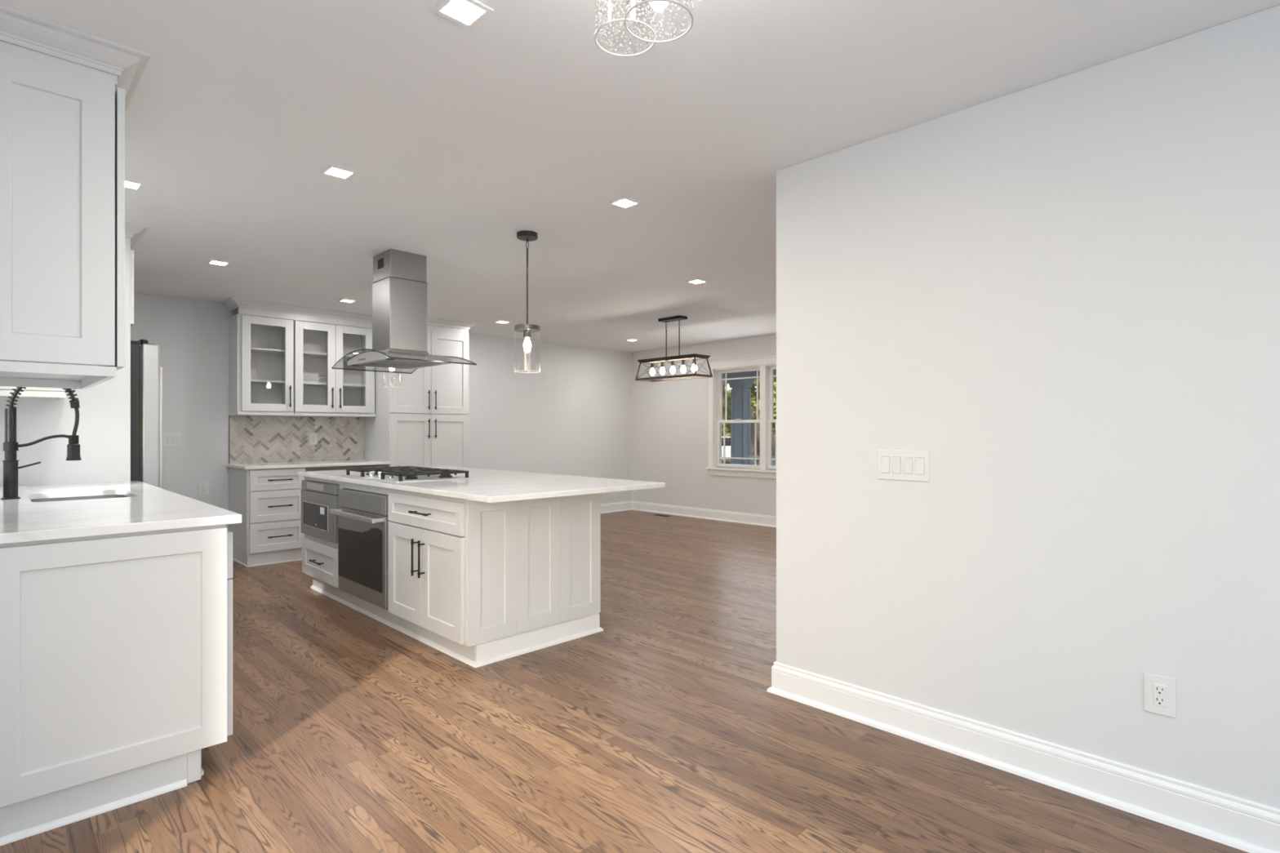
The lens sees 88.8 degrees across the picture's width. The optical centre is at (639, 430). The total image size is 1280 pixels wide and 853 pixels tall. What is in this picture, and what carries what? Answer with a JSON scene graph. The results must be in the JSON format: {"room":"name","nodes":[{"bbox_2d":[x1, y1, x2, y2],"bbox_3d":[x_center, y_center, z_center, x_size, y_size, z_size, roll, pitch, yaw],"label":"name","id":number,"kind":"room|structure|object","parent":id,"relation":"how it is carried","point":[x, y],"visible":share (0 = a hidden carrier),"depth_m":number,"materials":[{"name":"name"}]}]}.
{"room":"kitchen","nodes":[
{"label":"kitchen","id":0,"kind":"room"},
{"bbox_2d":[130,293,632,530],"bbox_3d":[-2.687,0.001,7.672,7.410,2.443,0.150,0,0,-45],"label":"wall","id":1,"kind":"structure","parent":0,"point":[573,416],"depth_m":8.41,"materials":[{"name":"white paint"}]},
{"bbox_2d":[162,433,180,446],"bbox_3d":[-4.287,0.082,5.956,0.163,0.122,0.011,0,0,-45],"label":"light switch","id":2,"kind":"object","parent":1,"relation":"attached to","point":[168,439],"visible":0.76,"depth_m":5.96,"materials":[{"name":"white plastic"}]},
{"bbox_2d":[198,481,208,495],"bbox_3d":[-4.104,0.542,6.142,0.080,0.122,0.008,0,0,-45],"label":"outlet","id":3,"kind":"object","parent":1,"relation":"attached to","point":[202,486],"visible":1,"depth_m":6.14,"materials":[{"name":"white plastic"}]},
{"bbox_2d":[201,484,205,492],"bbox_3d":[-4.102,0.542,6.140,0.034,0.067,0.003,0,0,-45],"label":"receptacle","id":4,"kind":"object","parent":3,"relation":"attached to","point":[203,486],"depth_m":6.14,"materials":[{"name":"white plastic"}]},
{"bbox_2d":[228,313,293,416],"bbox_3d":[-3.659,-0.619,6.332,0.486,0.938,0.371,0,0,-45],"label":"upper cabinet","id":5,"kind":"object","parent":1,"relation":"attached to","point":[261,348],"visible":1,"depth_m":6.35,"materials":[{"name":"paint"}]},
{"bbox_2d":[250,346,284,354],"bbox_3d":[-3.686,-0.783,6.359,0.443,0.018,0.266,0,0,-45],"label":"shelf","id":6,"kind":"object","parent":5,"relation":"attached to","point":[254,350],"depth_m":6.37,"materials":[{"name":"paint"}]},
{"bbox_2d":[250,379,284,384],"bbox_3d":[-3.686,-0.478,6.359,0.443,0.018,0.266,0,0,-45],"label":"shelf","id":7,"kind":"object","parent":5,"relation":"attached to","point":[252,381],"depth_m":6.36,"materials":[{"name":"paint"}]},
{"bbox_2d":[228,415,364,463],"bbox_3d":[-3.501,0.084,6.744,1.290,0.467,0.009,0,0,-45],"label":"backsplash","id":8,"kind":"structure","parent":1,"relation":"attached to","point":[251,438],"depth_m":6.69,"materials":[{"name":"tile"}]},
{"bbox_2d":[309,432,317,444],"bbox_3d":[-3.411,0.084,6.824,0.080,0.122,0.008,0,0,-45],"label":"outlet","id":9,"kind":"object","parent":8,"relation":"attached to","point":[313,437],"visible":1,"depth_m":6.82,"materials":[{"name":"white plastic"}]},
{"bbox_2d":[311,435,315,442],"bbox_3d":[-3.409,0.084,6.822,0.034,0.067,0.003,0,0,-45],"label":"receptacle","id":10,"kind":"object","parent":9,"relation":"attached to","point":[313,437],"depth_m":6.82,"materials":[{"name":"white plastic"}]},
{"bbox_2d":[286,320,375,417],"bbox_3d":[-3.203,-0.619,6.788,0.798,0.938,0.371,0,0,-45],"label":"upper cabinet","id":11,"kind":"object","parent":1,"relation":"attached to","point":[320,389],"visible":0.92,"depth_m":6.79,"materials":[{"name":"paint"}]},
{"bbox_2d":[237,306,372,328],"bbox_3d":[-3.287,-1.119,6.533,1.281,0.061,0.032,0,0,-45],"label":"board","id":12,"kind":"object","parent":11,"relation":"on","point":[246,311],"visible":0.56,"depth_m":6.46,"materials":[{"name":"paint"}]},
{"bbox_2d":[303,351,355,359],"bbox_3d":[-3.230,-0.783,6.815,0.756,0.018,0.266,0,0,-45],"label":"shelf","id":13,"kind":"object","parent":11,"relation":"attached to","point":[307,355],"depth_m":6.78,"materials":[{"name":"paint"}]},
{"bbox_2d":[303,382,364,387],"bbox_3d":[-3.230,-0.478,6.815,0.756,0.018,0.266,0,0,-45],"label":"shelf","id":14,"kind":"object","parent":11,"relation":"attached to","point":[306,384],"depth_m":6.83,"materials":[{"name":"paint"}]},
{"bbox_2d":[0,510,1248,852],"bbox_3d":[0.788,1.297,3.794,8.080,0.150,10.650,0,0,-45],"label":"floor","id":15,"kind":"structure","parent":0,"point":[660,729],"depth_m":2.48,"materials":[{"name":"brown wood"}]},
{"bbox_2d":[0,236,130,487],"bbox_3d":[-3.268,0.036,3.675,0.636,2.372,0.020,0,0,-45],"label":"wall","id":16,"kind":"structure","parent":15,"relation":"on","point":[104,429],"depth_m":3.75,"materials":[{"name":"paint"}]},
{"bbox_2d":[0,524,232,846],"bbox_3d":[-1.923,0.777,2.376,0.699,0.890,0.720,0,0,-45],"label":"base cabinet","id":17,"kind":"object","parent":15,"relation":"on","point":[116,650],"visible":0.95,"depth_m":2.09,"materials":[{"name":"paint"}]},
{"bbox_2d":[0,480,241,544],"bbox_3d":[-2.457,0.316,2.893,0.678,0.031,2.230,0,0,-45],"label":"countertop","id":18,"kind":"structure","parent":17,"relation":"on","point":[146,507],"depth_m":2.41,"materials":[{"name":"white stone"}]},
{"bbox_2d":[0,386,81,499],"bbox_3d":[-2.709,0.016,2.962,0.270,0.569,0.064,0,0,-45],"label":"faucet","id":19,"kind":"object","parent":18,"relation":"on","point":[11,446],"visible":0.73,"depth_m":2.89,"materials":[{"name":"black metal"}]},
{"bbox_2d":[30,494,127,502],"bbox_3d":[-2.618,0.418,3.067,0.387,0.172,0.594,0,0,-45],"label":"sink","id":20,"kind":"object","parent":18,"relation":"in","point":[113,495],"visible":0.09,"depth_m":3.27,"materials":[{"name":"silver metal"}]},
{"bbox_2d":[130,339,162,488],"bbox_3d":[-3.522,0.330,4.107,0.767,1.784,0.900,0,0,-45],"label":"refrigerator","id":21,"kind":"object","parent":15,"relation":"on","point":[146,372],"visible":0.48,"depth_m":3.99,"materials":[{"name":"grey metal"}]},
{"bbox_2d":[228,466,305,567],"bbox_3d":[-3.542,0.784,6.214,0.502,0.875,0.699,0,0,-45],"label":"base cabinet","id":22,"kind":"object","parent":15,"relation":"on","point":[268,500],"visible":0.77,"depth_m":5.99,"materials":[{"name":"paint"}]},
{"bbox_2d":[225,459,390,469],"bbox_3d":[-3.275,0.331,6.501,1.318,0.027,0.675,0,0,-45],"label":"countertop","id":23,"kind":"structure","parent":22,"relation":"on","point":[353,462],"depth_m":6.29,"materials":[{"name":"white stone"}]},
{"bbox_2d":[301,476,349,602],"bbox_3d":[-2.147,0.784,4.990,0.660,0.876,0.747,0,0,-45],"label":"base cabinet","id":24,"kind":"object","parent":15,"relation":"on","point":[319,557],"depth_m":4.75,"materials":[{"name":"paint"}]},
{"bbox_2d":[341,481,399,626],"bbox_3d":[-1.583,0.784,4.468,0.600,0.876,0.786,0,0,-45],"label":"base cabinet","id":25,"kind":"object","parent":15,"relation":"on","point":[381,612],"visible":0.11,"depth_m":4.26,"materials":[{"name":"paint"}]},
{"bbox_2d":[328,488,390,610],"bbox_3d":[-1.627,0.746,4.415,0.658,0.696,0.755,0,0,-45],"label":"oven","id":26,"kind":"object","parent":25,"relation":"in","point":[363,521],"visible":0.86,"depth_m":4.17,"materials":[{"name":"silver metal"}]},
{"bbox_2d":[364,324,469,467],"bbox_3d":[-2.474,0.036,7.289,0.926,2.372,0.689,0,0,-45],"label":"pantry cabinet","id":27,"kind":"object","parent":15,"relation":"on","point":[424,421],"visible":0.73,"depth_m":7.07,"materials":[{"name":"paint"}]},
{"bbox_2d":[220,297,478,329],"bbox_3d":[-2.922,-1.185,6.827,2.365,0.070,0.712,0,0,-45],"label":"crown molding","id":28,"kind":"structure","parent":27,"relation":"on","point":[233,303],"depth_m":6.50,"materials":[{"name":"paint"}]},
{"bbox_2d":[388,488,475,662],"bbox_3d":[-1.014,0.784,3.856,0.660,0.876,0.882,0,0,-45],"label":"base cabinet","id":29,"kind":"object","parent":15,"relation":"on","point":[427,533],"visible":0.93,"depth_m":3.60,"materials":[{"name":"paint"}]},
{"bbox_2d":[466,493,600,647],"bbox_3d":[-0.566,0.726,3.665,0.902,0.758,0.020,0,0,-45],"label":"island end panel","id":30,"kind":"object","parent":29,"relation":"attached to","point":[535,563],"visible":0.81,"depth_m":3.61,"materials":[{"name":"paint"}]},
{"bbox_2d":[310,585,603,667],"bbox_3d":[-1.391,1.164,4.534,0.887,0.116,2.421,0,0,-45],"label":"baseboard","id":31,"kind":"structure","parent":15,"relation":"on","point":[501,649],"depth_m":3.69,"materials":[{"name":"paint"}]},
{"bbox_2d":[655,514,670,516],"bbox_3d":[0.322,1.219,9.408,0.100,0.006,0.250,0,0,-45],"label":"floor vent","id":32,"kind":"object","parent":15,"relation":"in","point":[655,514],"visible":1,"depth_m":9.40,"materials":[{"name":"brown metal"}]},
{"bbox_3d":[-1.202,0.784,4.754,0.341,0.876,2.417,0,0,-45],"label":"cabinet","id":33,"kind":"object","parent":15,"relation":"on","visible":0},
{"bbox_2d":[297,466,665,502],"bbox_3d":[-1.247,0.331,4.521,1.230,0.029,2.733,0,0,-45],"label":"countertop","id":34,"kind":"structure","parent":33,"relation":"on","point":[487,486],"depth_m":3.86,"materials":[{"name":"white stone"}]},
{"bbox_2d":[341,466,472,482],"bbox_3d":[-1.610,0.290,4.478,0.525,0.053,0.880,0,0,-45],"label":"cooktop","id":35,"kind":"object","parent":34,"relation":"in","point":[399,473],"visible":1,"depth_m":4.33,"materials":[{"name":"black metal"}]},
{"bbox_2d":[341,473,472,482],"bbox_3d":[-1.610,0.314,4.478,0.525,0.006,0.880,0,0,-45],"label":"tray","id":36,"kind":"object","parent":35,"relation":"on","point":[366,476],"depth_m":4.31,"materials":[{"name":"metal"}]},
{"bbox_2d":[0,0,1279,351],"bbox_3d":[0.788,-1.296,3.794,8.080,0.150,10.650,0,0,-45],"label":"ceiling","id":37,"kind":"structure","parent":0,"point":[460,140],"depth_m":2.59,"materials":[{"name":"white paint"}]},
{"bbox_2d":[124,178,144,191],"bbox_3d":[-2.531,-1.218,3.221,0.127,0.006,0.127,0,0,-45],"label":"recessed light","id":38,"kind":"object","parent":37,"relation":"in","point":[131,184],"visible":0.56,"depth_m":3.23,"materials":[{"name":"paint"}]},
{"bbox_2d":[124,181,139,188],"bbox_3d":[-2.531,-1.219,3.221,0.092,0.003,0.092,0,0,-45],"label":"diffuser","id":39,"kind":"object","parent":38,"relation":"attached to","point":[128,184],"depth_m":3.23,"materials":[{"name":"white plastic"}]},
{"bbox_2d":[124,222,148,249],"bbox_3d":[-3.546,-1.185,4.009,0.714,0.070,1.036,0,0,-45],"label":"crown molding","id":40,"kind":"structure","parent":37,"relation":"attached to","point":[134,231],"depth_m":3.88,"materials":[{"name":"paint"}]},
{"bbox_2d":[206,259,231,266],"bbox_3d":[-3.056,-1.218,4.739,0.127,0.006,0.127,0,0,-45],"label":"recessed light","id":41,"kind":"object","parent":37,"relation":"in","point":[211,261],"visible":1,"depth_m":4.74,"materials":[{"name":"paint"}]},
{"bbox_2d":[210,261,226,265],"bbox_3d":[-3.056,-1.219,4.739,0.092,0.003,0.092,0,0,-45],"label":"diffuser","id":42,"kind":"object","parent":41,"relation":"attached to","point":[218,263],"depth_m":4.75,"materials":[{"name":"white plastic"}]},
{"bbox_2d":[320,164,357,180],"bbox_3d":[-1.420,-1.218,3.080,0.127,0.006,0.127,0,0,-45],"label":"recessed light","id":43,"kind":"object","parent":37,"relation":"in","point":[336,171],"visible":1,"depth_m":3.07,"materials":[{"name":"paint"}]},
{"bbox_2d":[325,167,351,177],"bbox_3d":[-1.420,-1.219,3.080,0.092,0.003,0.092,0,0,-45],"label":"diffuser","id":44,"kind":"object","parent":43,"relation":"attached to","point":[338,172],"depth_m":3.08,"materials":[{"name":"white plastic"}]},
{"bbox_2d":[337,298,356,302],"bbox_3d":[-2.741,-1.218,6.120,0.127,0.006,0.127,0,0,-45],"label":"recessed light","id":45,"kind":"object","parent":37,"relation":"in","point":[341,300],"visible":1,"depth_m":6.12,"materials":[{"name":"paint"}]},
{"bbox_2d":[382,368,402,386],"bbox_3d":[-2.048,-0.793,5.395,0.162,0.856,0.162,0,0,-45],"label":"pendant light","id":46,"kind":"object","parent":37,"relation":"hanging from","point":[392,369],"visible":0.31,"depth_m":5.38,"materials":[{"name":"clear glass"}]},
{"bbox_2d":[331,248,476,373],"bbox_3d":[-1.662,-0.834,4.564,0.600,0.775,0.964,0,0,-45],"label":"range hood","id":47,"kind":"object","parent":37,"relation":"attached to","point":[399,285],"visible":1,"depth_m":4.46,"materials":[{"name":"silver metal"}]},
{"bbox_2d":[431,0,493,30],"bbox_3d":[-0.513,-1.218,1.891,0.127,0.006,0.127,0,0,-45],"label":"recessed light","id":48,"kind":"object","parent":37,"relation":"in","point":[468,14],"visible":1,"depth_m":1.90,"materials":[{"name":"paint"}]},
{"bbox_2d":[441,0,484,24],"bbox_3d":[-0.513,-1.219,1.891,0.092,0.003,0.092,0,0,-45],"label":"diffuser","id":49,"kind":"object","parent":48,"relation":"attached to","point":[460,11],"depth_m":1.90,"materials":[{"name":"white plastic"}]},
{"bbox_2d":[494,320,511,323],"bbox_3d":[-1.538,-1.218,7.318,0.127,0.006,0.127,0,0,-45],"label":"recessed light","id":50,"kind":"object","parent":37,"relation":"in","point":[498,322],"visible":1,"depth_m":7.31,"materials":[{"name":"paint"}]},
{"bbox_2d":[514,230,540,373],"bbox_3d":[-0.697,-0.793,4.043,0.162,0.856,0.162,0,0,-45],"label":"pendant light","id":51,"kind":"object","parent":37,"relation":"hanging from","point":[523,235],"visible":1,"depth_m":4.02,"materials":[{"name":"brown metal"}]},
{"bbox_2d":[523,329,531,337],"bbox_3d":[-0.697,-0.600,4.043,0.048,0.045,0.048,0,0,-45],"label":"socket","id":52,"kind":"object","parent":51,"relation":"attached to","point":[526,333],"depth_m":4.02,"materials":[{"name":"grey metal"}]},
{"bbox_2d":[608,196,641,208],"bbox_3d":[-0.081,-1.218,3.494,0.127,0.006,0.127,0,0,-45],"label":"recessed light","id":53,"kind":"object","parent":37,"relation":"in","point":[624,202],"visible":1,"depth_m":3.49,"materials":[{"name":"paint"}]},
{"bbox_2d":[613,199,635,207],"bbox_3d":[-0.081,-1.219,3.494,0.092,0.003,0.092,0,0,-45],"label":"diffuser","id":54,"kind":"object","parent":53,"relation":"attached to","point":[618,202],"depth_m":3.49,"materials":[{"name":"white plastic"}]},
{"bbox_2d":[594,0,707,56],"bbox_3d":[0.035,-0.988,1.266,0.309,0.466,0.309,0,0,4],"label":"pendant","id":55,"kind":"object","parent":37,"relation":"hanging from","point":[640,2],"visible":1,"depth_m":1.29,"materials":[{"name":"grey"}]},
{"bbox_2d":[635,315,712,382],"bbox_3d":[0.354,-0.890,7.057,0.284,0.661,0.886,0,0,-45],"label":"linear chandelier","id":56,"kind":"object","parent":37,"relation":"hanging from","point":[694,357],"visible":1,"depth_m":7.00,"materials":[{"name":"black metal"}]},
{"bbox_2d":[686,278,708,284],"bbox_3d":[0.468,-1.218,5.330,0.127,0.006,0.127,0,0,-45],"label":"recessed light","id":57,"kind":"object","parent":37,"relation":"in","point":[698,281],"visible":1,"depth_m":5.32,"materials":[{"name":"paint"}]},
{"bbox_2d":[691,280,703,283],"bbox_3d":[0.468,-1.219,5.330,0.092,0.003,0.092,0,0,-45],"label":"diffuser","id":58,"kind":"object","parent":57,"relation":"attached to","point":[692,281],"depth_m":5.33,"materials":[{"name":"white plastic"}]},
{"bbox_2d":[632,334,776,515],"bbox_3d":[3.557,0.001,6.562,0.150,2.443,10.250,0,0,-45],"label":"wall","id":59,"kind":"structure","parent":0,"point":[670,418],"depth_m":9.38,"materials":[{"name":"white paint"}]},
{"bbox_2d":[671,484,676,493],"bbox_3d":[0.498,0.837,9.507,0.008,0.122,0.080,0,0,-45],"label":"outlet","id":60,"kind":"object","parent":59,"relation":"attached to","point":[673,486],"visible":1,"depth_m":9.50,"materials":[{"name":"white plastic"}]},
{"bbox_2d":[600,500,776,527],"bbox_3d":[2.371,1.153,5.376,3.205,0.138,10.250,0,0,-45],"label":"baseboard","id":61,"kind":"structure","parent":59,"relation":"attached to","point":[699,513],"depth_m":9.24,"materials":[{"name":"paint"}]},
{"bbox_2d":[705,355,776,479],"bbox_3d":[1.625,-0.172,8.462,0.215,1.558,1.820,0,0,-45],"label":"window","id":62,"kind":"structure","parent":59,"relation":"in","point":[766,376],"depth_m":8.65,"materials":[{"name":"paint"}]},
{"bbox_2d":[776,4,1279,809],"bbox_3d":[2.346,0.001,1.438,0.120,2.443,4.715,0,0,-45],"label":"wall","id":63,"kind":"structure","parent":0,"point":[1063,292],"depth_m":2.25,"materials":[{"name":"white paint"}]},
{"bbox_2d":[877,449,928,481],"bbox_3d":[1.060,0.139,2.631,0.011,0.122,0.205,0,0,-45],"label":"light switch","id":64,"kind":"object","parent":63,"relation":"attached to","point":[892,464],"visible":1,"depth_m":2.62,"materials":[{"name":"white plastic"}]},
{"bbox_2d":[766,661,1279,852],"bbox_3d":[2.336,1.153,1.449,0.182,0.138,4.746,0,0,-45],"label":"baseboard","id":65,"kind":"structure","parent":63,"relation":"attached to","point":[1235,822],"depth_m":2.25,"materials":[{"name":"paint"}]},
{"bbox_2d":[1143,672,1176,718],"bbox_3d":[1.636,0.832,2.056,0.008,0.122,0.080,0,0,-45],"label":"outlet","id":66,"kind":"object","parent":63,"relation":"attached to","point":[1159,691],"visible":1,"depth_m":2.05,"materials":[{"name":"white plastic"}]},
{"bbox_2d":[1152,683,1166,707],"bbox_3d":[1.634,0.832,2.054,0.003,0.067,0.034,0,0,-45],"label":"receptacle","id":67,"kind":"object","parent":66,"relation":"attached to","point":[1159,690],"depth_m":2.05,"materials":[{"name":"white plastic"}]},
{"bbox_3d":[-3.631,0.000,3.483,0.150,2.443,4.440,0,0,-45],"label":"wall","id":68,"kind":"structure","parent":0,"visible":0},
{"bbox_2d":[0,386,76,399],"bbox_3d":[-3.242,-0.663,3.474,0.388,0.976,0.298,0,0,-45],"label":"under-cabinet light","id":69,"kind":"object","parent":68,"relation":"attached to","point":[29,393],"visible":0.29,"depth_m":3.40,"materials":[{"name":"paint"}]},
{"bbox_2d":[0,40,124,389],"bbox_3d":[-2.101,-0.663,2.333,0.388,0.976,0.890,0,0,-45],"label":"upper cabinet","id":70,"kind":"object","parent":68,"relation":"attached to","point":[62,122],"visible":1,"depth_m":2.03,"materials":[{"name":"paint"}]},
{"bbox_2d":[0,4,150,113],"bbox_3d":[-2.069,-1.185,2.313,0.405,0.070,0.964,0,0,-45],"label":"crown molding","id":71,"kind":"structure","parent":70,"relation":"attached to","point":[18,28],"depth_m":2.01,"materials":[{"name":"paint"}]},
{"bbox_2d":[130,249,133,326],"bbox_3d":[-3.587,-0.894,4.036,0.694,0.512,0.950,0,0,-45],"label":"upper cabinet","id":72,"kind":"object","parent":68,"relation":"attached to","point":[131,251],"visible":0.09,"depth_m":3.91,"materials":[{"name":"paint"}]},
{"label":"outside","id":73,"kind":"structure","parent":0,"visible":0},
{"bbox_2d":[721,459,758,465],"bbox_3d":[13.163,1.907,34.376,52.770,0.130,90.000,0,0,-45],"label":"ground","id":74,"kind":"structure","parent":73,"point":[726,461],"depth_m":38.10,"materials":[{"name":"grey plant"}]},
{"bbox_2d":[721,381,730,436],"bbox_3d":[5.316,-1.944,43.916,3.232,8.010,3.168,0,0,8],"label":"leafy tree","id":75,"kind":"object","parent":74,"relation":"on","point":[727,430],"visible":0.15,"depth_m":43.48,"materials":[{"name":"green plant"}]},
{"bbox_2d":[721,435,730,459],"bbox_3d":[3.818,1.072,35.780,4.486,1.540,1.800,0,0,-45],"label":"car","id":76,"kind":"object","parent":74,"relation":"on","point":[727,439],"visible":0.02,"depth_m":35.50,"materials":[{"name":"white paint"}]},
{"bbox_2d":[727,380,759,462],"bbox_3d":[7.229,-2.304,38.341,4.935,8.710,3.522,0,0,13],"label":"leafy tree","id":77,"kind":"object","parent":74,"relation":"on","point":[753,394],"visible":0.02,"depth_m":38.76,"materials":[{"name":"green plant"}]},
{"bbox_2d":[728,400,775,455],"bbox_3d":[12.021,-1.240,65.054,33.000,6.324,95.000,0,0,-45],"label":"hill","id":78,"kind":"structure","parent":74,"relation":"on","point":[757,424],"depth_m":47.84,"materials":[{"name":"green plant"}]},
{"bbox_2d":[752,377,776,466],"bbox_3d":[7.239,-2.349,34.370,3.654,8.813,4.737,0,0,-45],"label":"leafy tree","id":79,"kind":"object","parent":74,"relation":"on","point":[775,378],"visible":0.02,"depth_m":33.86,"materials":[{"name":"green plant"}]},
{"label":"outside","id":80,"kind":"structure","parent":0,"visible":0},
{"bbox_3d":[1.761,-1.238,10.246,2.520,0.080,12.000,0,0,-45],"label":"ceiling","id":81,"kind":"structure","parent":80,"visible":0},
{"bbox_2d":[722,369,776,381],"bbox_3d":[2.422,-1.058,10.907,0.290,0.280,12.000,0,0,-45],"label":"beam","id":82,"kind":"structure","parent":81,"relation":"attached to","point":[747,374],"depth_m":11.34,"materials":[{"name":"blue paint"}]},
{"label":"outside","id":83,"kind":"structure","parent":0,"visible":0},
{"bbox_3d":[1.761,1.387,10.246,2.520,0.170,12.000,0,0,-45],"label":"floor","id":84,"kind":"structure","parent":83,"visible":0},
{"bbox_2d":[728,378,754,464],"bbox_3d":[1.782,0.192,11.547,0.340,2.220,0.340,0,0,-45],"label":"porch post","id":85,"kind":"object","parent":84,"relation":"on","point":[740,393],"visible":0.56,"depth_m":11.47,"materials":[{"name":"blue paint"}]},
{"bbox_2d":[748,454,775,465],"bbox_3d":[3.327,0.822,9.995,0.060,0.800,4.010,0,0,-45],"label":"porch railing","id":86,"kind":"object","parent":84,"relation":"on","point":[749,455],"visible":0.06,"depth_m":11.26,"materials":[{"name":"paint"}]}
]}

